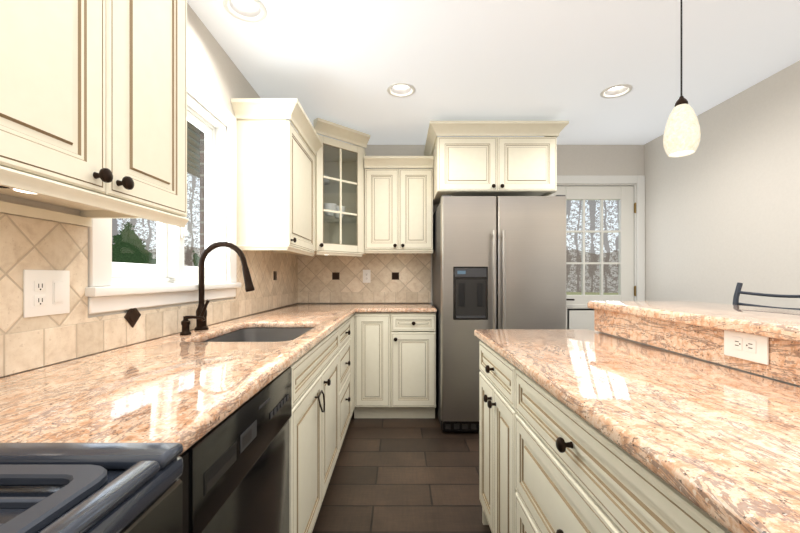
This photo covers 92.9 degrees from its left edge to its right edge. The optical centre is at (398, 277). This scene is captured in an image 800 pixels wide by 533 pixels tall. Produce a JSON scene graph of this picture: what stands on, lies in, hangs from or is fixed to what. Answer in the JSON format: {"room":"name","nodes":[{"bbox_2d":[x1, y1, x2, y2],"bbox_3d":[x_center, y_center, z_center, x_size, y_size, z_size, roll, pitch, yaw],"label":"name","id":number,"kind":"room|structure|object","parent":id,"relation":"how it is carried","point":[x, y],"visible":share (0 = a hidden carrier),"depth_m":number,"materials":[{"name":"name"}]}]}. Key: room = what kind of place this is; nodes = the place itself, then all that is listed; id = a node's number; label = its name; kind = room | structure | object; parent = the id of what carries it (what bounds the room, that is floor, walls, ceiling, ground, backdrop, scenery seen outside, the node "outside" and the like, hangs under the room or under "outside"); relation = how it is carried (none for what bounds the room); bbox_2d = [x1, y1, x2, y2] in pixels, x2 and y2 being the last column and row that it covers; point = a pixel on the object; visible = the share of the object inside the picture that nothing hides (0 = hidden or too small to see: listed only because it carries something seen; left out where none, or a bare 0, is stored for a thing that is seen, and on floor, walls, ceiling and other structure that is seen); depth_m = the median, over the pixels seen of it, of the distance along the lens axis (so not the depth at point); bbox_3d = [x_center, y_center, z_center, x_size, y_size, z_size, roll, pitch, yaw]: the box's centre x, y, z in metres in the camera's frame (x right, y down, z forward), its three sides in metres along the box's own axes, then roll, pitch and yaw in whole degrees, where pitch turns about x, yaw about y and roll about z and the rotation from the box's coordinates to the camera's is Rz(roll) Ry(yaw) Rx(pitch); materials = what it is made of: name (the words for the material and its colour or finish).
{"room":"kitchen","nodes":[
{"label":"kitchen","id":0,"kind":"room"},
{"bbox_2d":[0,3,295,377],"bbox_3d":[-1.060,-0.060,0.990,0.150,2.440,5.660,0,0,0],"label":"wall","id":1,"kind":"structure","parent":0,"point":[214,71],"depth_m":1.98,"materials":[{"name":"paint"}]},
{"bbox_2d":[0,0,186,215],"bbox_3d":[-0.822,-0.673,0.860,0.323,0.933,0.660,0,0,0],"label":"upper cabinet","id":2,"kind":"object","parent":1,"relation":"attached to","point":[93,108],"depth_m":0.84,"materials":[{"name":"beige wood"}]},
{"bbox_2d":[0,186,34,193],"bbox_3d":[-0.875,-0.200,0.750,0.170,0.014,0.300,0,0,0],"label":"under-cabinet light","id":3,"kind":"object","parent":2,"relation":"attached to","point":[16,190],"visible":0.19,"depth_m":0.85,"materials":[{"name":"white plastic"}]},
{"bbox_2d":[0,213,299,376],"bbox_3d":[-0.976,-0.013,1.130,0.018,0.513,5.060,0,0,0],"label":"tile backsplash","id":4,"kind":"structure","parent":1,"relation":"attached to","point":[278,281],"depth_m":1.14,"materials":[{"name":"tile"}]},
{"bbox_2d":[23,270,69,317],"bbox_3d":[-0.968,0.042,1.050,0.010,0.125,0.135,0,0,0],"label":"outlet","id":5,"kind":"object","parent":4,"relation":"attached to","point":[46,292],"visible":1,"depth_m":1.04,"materials":[{"name":"white plastic"}]},
{"bbox_2d":[85,70,240,313],"bbox_3d":[-1.014,-0.416,1.725,0.149,1.063,1.096,0,0,0],"label":"window","id":6,"kind":"structure","parent":1,"relation":"in","point":[169,267],"depth_m":1.81,"materials":[{"name":"white wood"}]},
{"bbox_2d":[187,120,199,177],"bbox_3d":[-1.737,0.180,2.000,1.196,2.960,6.000,0,0,0],"label":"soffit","id":7,"kind":"structure","parent":1,"relation":"attached to","point":[196,158],"depth_m":3.45,"materials":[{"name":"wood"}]},
{"bbox_2d":[231,98,322,256],"bbox_3d":[-0.789,-0.606,2.595,0.387,0.884,0.745,0,0,0],"label":"upper cabinet","id":8,"kind":"object","parent":1,"relation":"attached to","point":[274,183],"visible":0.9,"depth_m":2.29,"materials":[{"name":"beige wood"}]},
{"bbox_2d":[288,118,370,256],"bbox_3d":[-0.614,-0.704,3.284,0.738,1.044,0.748,0,0,0],"label":"upper cabinet","id":9,"kind":"object","parent":1,"relation":"attached to","point":[339,199],"visible":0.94,"depth_m":3.25,"materials":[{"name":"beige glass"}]},
{"bbox_2d":[312,408,491,532],"bbox_3d":[0.682,1.190,0.990,3.635,0.060,5.660,0,0,0],"label":"floor","id":10,"kind":"structure","parent":0,"point":[404,475],"depth_m":2.16,"materials":[{"name":"tile"}]},
{"bbox_2d":[0,443,182,532],"bbox_3d":[-0.597,0.621,0.143,0.717,1.078,0.758,0,0,0],"label":"range","id":11,"kind":"object","parent":10,"relation":"on","point":[91,487],"visible":1,"depth_m":0.43,"materials":[{"name":"black metal"}]},
{"bbox_2d":[179,367,291,532],"bbox_3d":[-0.651,0.725,0.889,0.606,0.870,0.710,0,0,0],"label":"dishwasher","id":12,"kind":"object","parent":10,"relation":"on","point":[234,477],"visible":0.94,"depth_m":0.88,"materials":[{"name":"black metal"}]},
{"bbox_2d":[245,313,360,532],"bbox_3d":[-0.653,0.723,2.453,0.660,0.874,2.409,0,0,0],"label":"base cabinet","id":13,"kind":"object","parent":10,"relation":"on","point":[326,380],"depth_m":1.68,"materials":[{"name":"beige wood"}]},
{"bbox_2d":[0,303,359,452],"bbox_3d":[-0.653,0.262,2.093,0.660,0.034,3.130,0,0,0],"label":"countertop","id":14,"kind":"structure","parent":13,"relation":"on","point":[189,391],"depth_m":0.87,"materials":[{"name":"stone"}]},
{"bbox_2d":[180,316,205,334],"bbox_3d":[-0.883,0.204,1.630,0.108,0.080,0.044,0,0,0],"label":"soap dispenser","id":15,"kind":"object","parent":14,"relation":"on","point":[185,322],"visible":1,"depth_m":1.62,"materials":[{"name":"brown metal"}]},
{"bbox_2d":[194,242,254,329],"bbox_3d":[-0.816,0.038,1.763,0.278,0.412,0.094,0,0,0],"label":"faucet","id":16,"kind":"object","parent":14,"relation":"on","point":[201,311],"visible":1,"depth_m":1.77,"materials":[{"name":"brown metal"}]},
{"bbox_2d":[204,328,312,341],"bbox_3d":[-0.635,0.392,1.780,0.470,0.220,0.690,0,0,0],"label":"sink basin","id":17,"kind":"object","parent":14,"relation":"in","point":[264,334],"visible":0.1,"depth_m":2.11,"materials":[{"name":"metal"}]},
{"bbox_2d":[361,313,435,417],"bbox_3d":[-0.028,0.723,3.338,0.649,0.874,0.639,0,0,0],"label":"base cabinet","id":18,"kind":"object","parent":10,"relation":"on","point":[371,365],"depth_m":3.04,"materials":[{"name":"beige wood"}]},
{"bbox_2d":[356,303,436,312],"bbox_3d":[-0.012,0.262,3.339,0.623,0.034,0.638,0,0,0],"label":"countertop","id":19,"kind":"structure","parent":18,"relation":"on","point":[364,307],"depth_m":3.03,"materials":[{"name":"stone"}]},
{"bbox_2d":[432,195,565,431],"bbox_3d":[0.772,0.276,3.181,0.920,1.768,0.918,0,0,0],"label":"refrigerator","id":20,"kind":"object","parent":10,"relation":"on","point":[498,262],"visible":0.71,"depth_m":2.79,"materials":[{"name":"grey metal"}]},
{"bbox_2d":[479,334,695,532],"bbox_3d":[0.710,0.723,1.506,0.670,0.874,0.589,0,0,0],"label":"base cabinet","id":21,"kind":"object","parent":10,"relation":"on","point":[493,367],"depth_m":1.51,"materials":[{"name":"beige wood"}]},
{"bbox_2d":[507,358,799,532],"bbox_3d":[0.710,0.723,0.823,0.670,0.874,0.853,0,0,0],"label":"base cabinet","id":22,"kind":"object","parent":10,"relation":"on","point":[549,462],"depth_m":0.83,"materials":[{"name":"beige wood"}]},
{"bbox_2d":[474,301,799,532],"bbox_3d":[0.847,0.194,0.405,0.977,0.171,2.810,0,0,0],"label":"countertop","id":23,"kind":"structure","parent":22,"relation":"on","point":[719,444],"depth_m":0.81,"materials":[{"name":"stone"}]},
{"bbox_2d":[724,330,768,364],"bbox_3d":[0.900,0.175,0.990,0.008,0.078,0.125,0,0,0],"label":"outlet","id":24,"kind":"object","parent":23,"relation":"attached to","point":[750,347],"visible":0.88,"depth_m":0.98,"materials":[{"name":"white plastic"}]},
{"bbox_2d":[703,511,730,532],"bbox_3d":[0.710,0.723,0.010,0.670,0.874,0.848,0,0,0],"label":"base cabinet","id":25,"kind":"object","parent":10,"relation":"on","point":[710,525],"depth_m":0.46,"materials":[{"name":"beige wood"}]},
{"bbox_2d":[732,283,799,309],"bbox_3d":[1.614,0.594,1.840,0.486,1.134,0.458,0,0,0],"label":"bar stool","id":26,"kind":"object","parent":10,"relation":"on","point":[737,292],"visible":0.17,"depth_m":1.96,"materials":[{"name":"black metal"}]},
{"bbox_2d":[187,0,799,144],"bbox_3d":[0.682,-1.330,0.990,3.635,0.100,5.660,0,0,0],"label":"ceiling","id":27,"kind":"structure","parent":0,"point":[346,63],"depth_m":2.21,"materials":[{"name":"paint"}]},
{"bbox_2d":[223,0,266,22],"bbox_3d":[-0.730,-1.319,1.805,0.196,0.093,0.196,0,0,0],"label":"recessed light","id":28,"kind":"object","parent":27,"relation":"in","point":[252,11],"visible":1,"depth_m":1.84,"materials":[{"name":"white"}]},
{"bbox_2d":[387,83,414,97],"bbox_3d":[0.014,-1.319,2.594,0.196,0.093,0.196,0,0,0],"label":"recessed light","id":29,"kind":"object","parent":27,"relation":"in","point":[400,90],"visible":0.71,"depth_m":2.63,"materials":[{"name":"white"}]},
{"bbox_2d":[600,84,632,97],"bbox_3d":[1.490,-1.319,2.608,0.196,0.093,0.196,0,0,0],"label":"recessed light","id":30,"kind":"object","parent":27,"relation":"in","point":[616,91],"visible":0.62,"depth_m":2.64,"materials":[{"name":"white"}]},
{"bbox_2d":[663,0,700,156],"bbox_3d":[1.100,-0.880,1.480,0.120,0.798,0.120,0,0,0],"label":"pendant light","id":31,"kind":"object","parent":27,"relation":"hanging from","point":[682,135],"visible":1,"depth_m":1.45,"materials":[{"name":"white glass"}]},
{"bbox_2d":[355,145,643,304],"bbox_3d":[0.757,-0.060,3.740,3.485,2.440,0.160,0,0,0],"label":"wall","id":32,"kind":"structure","parent":0,"point":[600,160],"depth_m":3.66,"materials":[{"name":"paint"}]},
{"bbox_2d":[300,253,430,302],"bbox_3d":[-0.325,-0.013,3.651,1.260,0.513,0.018,0,0,0],"label":"tile backsplash","id":33,"kind":"structure","parent":32,"relation":"attached to","point":[395,277],"depth_m":3.65,"materials":[{"name":"tile"}]},
{"bbox_2d":[363,270,370,282],"bbox_3d":[-0.310,-0.012,3.644,0.074,0.125,0.008,0,0,0],"label":"outlet","id":34,"kind":"object","parent":33,"relation":"attached to","point":[366,276],"visible":1,"depth_m":3.64,"materials":[{"name":"white plastic"}]},
{"bbox_2d":[364,156,433,252],"bbox_3d":[-0.001,-0.625,3.452,0.598,0.826,0.412,0,0,0],"label":"upper cabinet","id":35,"kind":"object","parent":32,"relation":"attached to","point":[398,210],"visible":1,"depth_m":3.31,"materials":[{"name":"beige wood"}]},
{"bbox_2d":[424,121,568,204],"bbox_3d":[0.773,-0.943,3.292,1.071,0.530,0.732,0,0,0],"label":"upper cabinet","id":36,"kind":"object","parent":32,"relation":"attached to","point":[495,166],"visible":0.96,"depth_m":2.99,"materials":[{"name":"beige wood"}]},
{"bbox_2d":[553,186,635,330],"bbox_3d":[1.886,0.130,3.665,0.792,2.028,0.102,0,0,0],"label":"back door","id":37,"kind":"structure","parent":32,"relation":"in","point":[579,314],"depth_m":3.67,"materials":[{"name":"white wood"}]},
{"bbox_2d":[550,176,644,300],"bbox_3d":[1.878,0.091,3.730,0.962,2.138,0.180,0,0,0],"label":"door frame","id":38,"kind":"structure","parent":32,"relation":"attached to","point":[637,183],"depth_m":3.64,"materials":[{"name":"white painted wood"}]},
{"bbox_2d":[644,60,799,307],"bbox_3d":[2.430,-0.060,0.910,0.140,2.440,5.500,0,0,0],"label":"wall","id":39,"kind":"structure","parent":0,"point":[722,211],"depth_m":2.68,"materials":[{"name":"paint"}]},
{"label":"outside","id":40,"kind":"structure","parent":0,"visible":0},
{"bbox_2d":[112,172,187,265],"bbox_3d":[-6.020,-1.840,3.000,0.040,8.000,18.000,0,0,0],"label":"tree","id":41,"kind":"object","parent":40,"point":[139,224],"depth_m":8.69,"materials":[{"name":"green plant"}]},
{"bbox_2d":[188,173,618,294],"bbox_3d":[2.000,-1.840,9.020,14.000,8.000,0.040,0,0,0],"label":"outdoor background","id":42,"kind":"structure","parent":40,"point":[591,281],"depth_m":9.00,"materials":[{"name":"white"}]}
]}

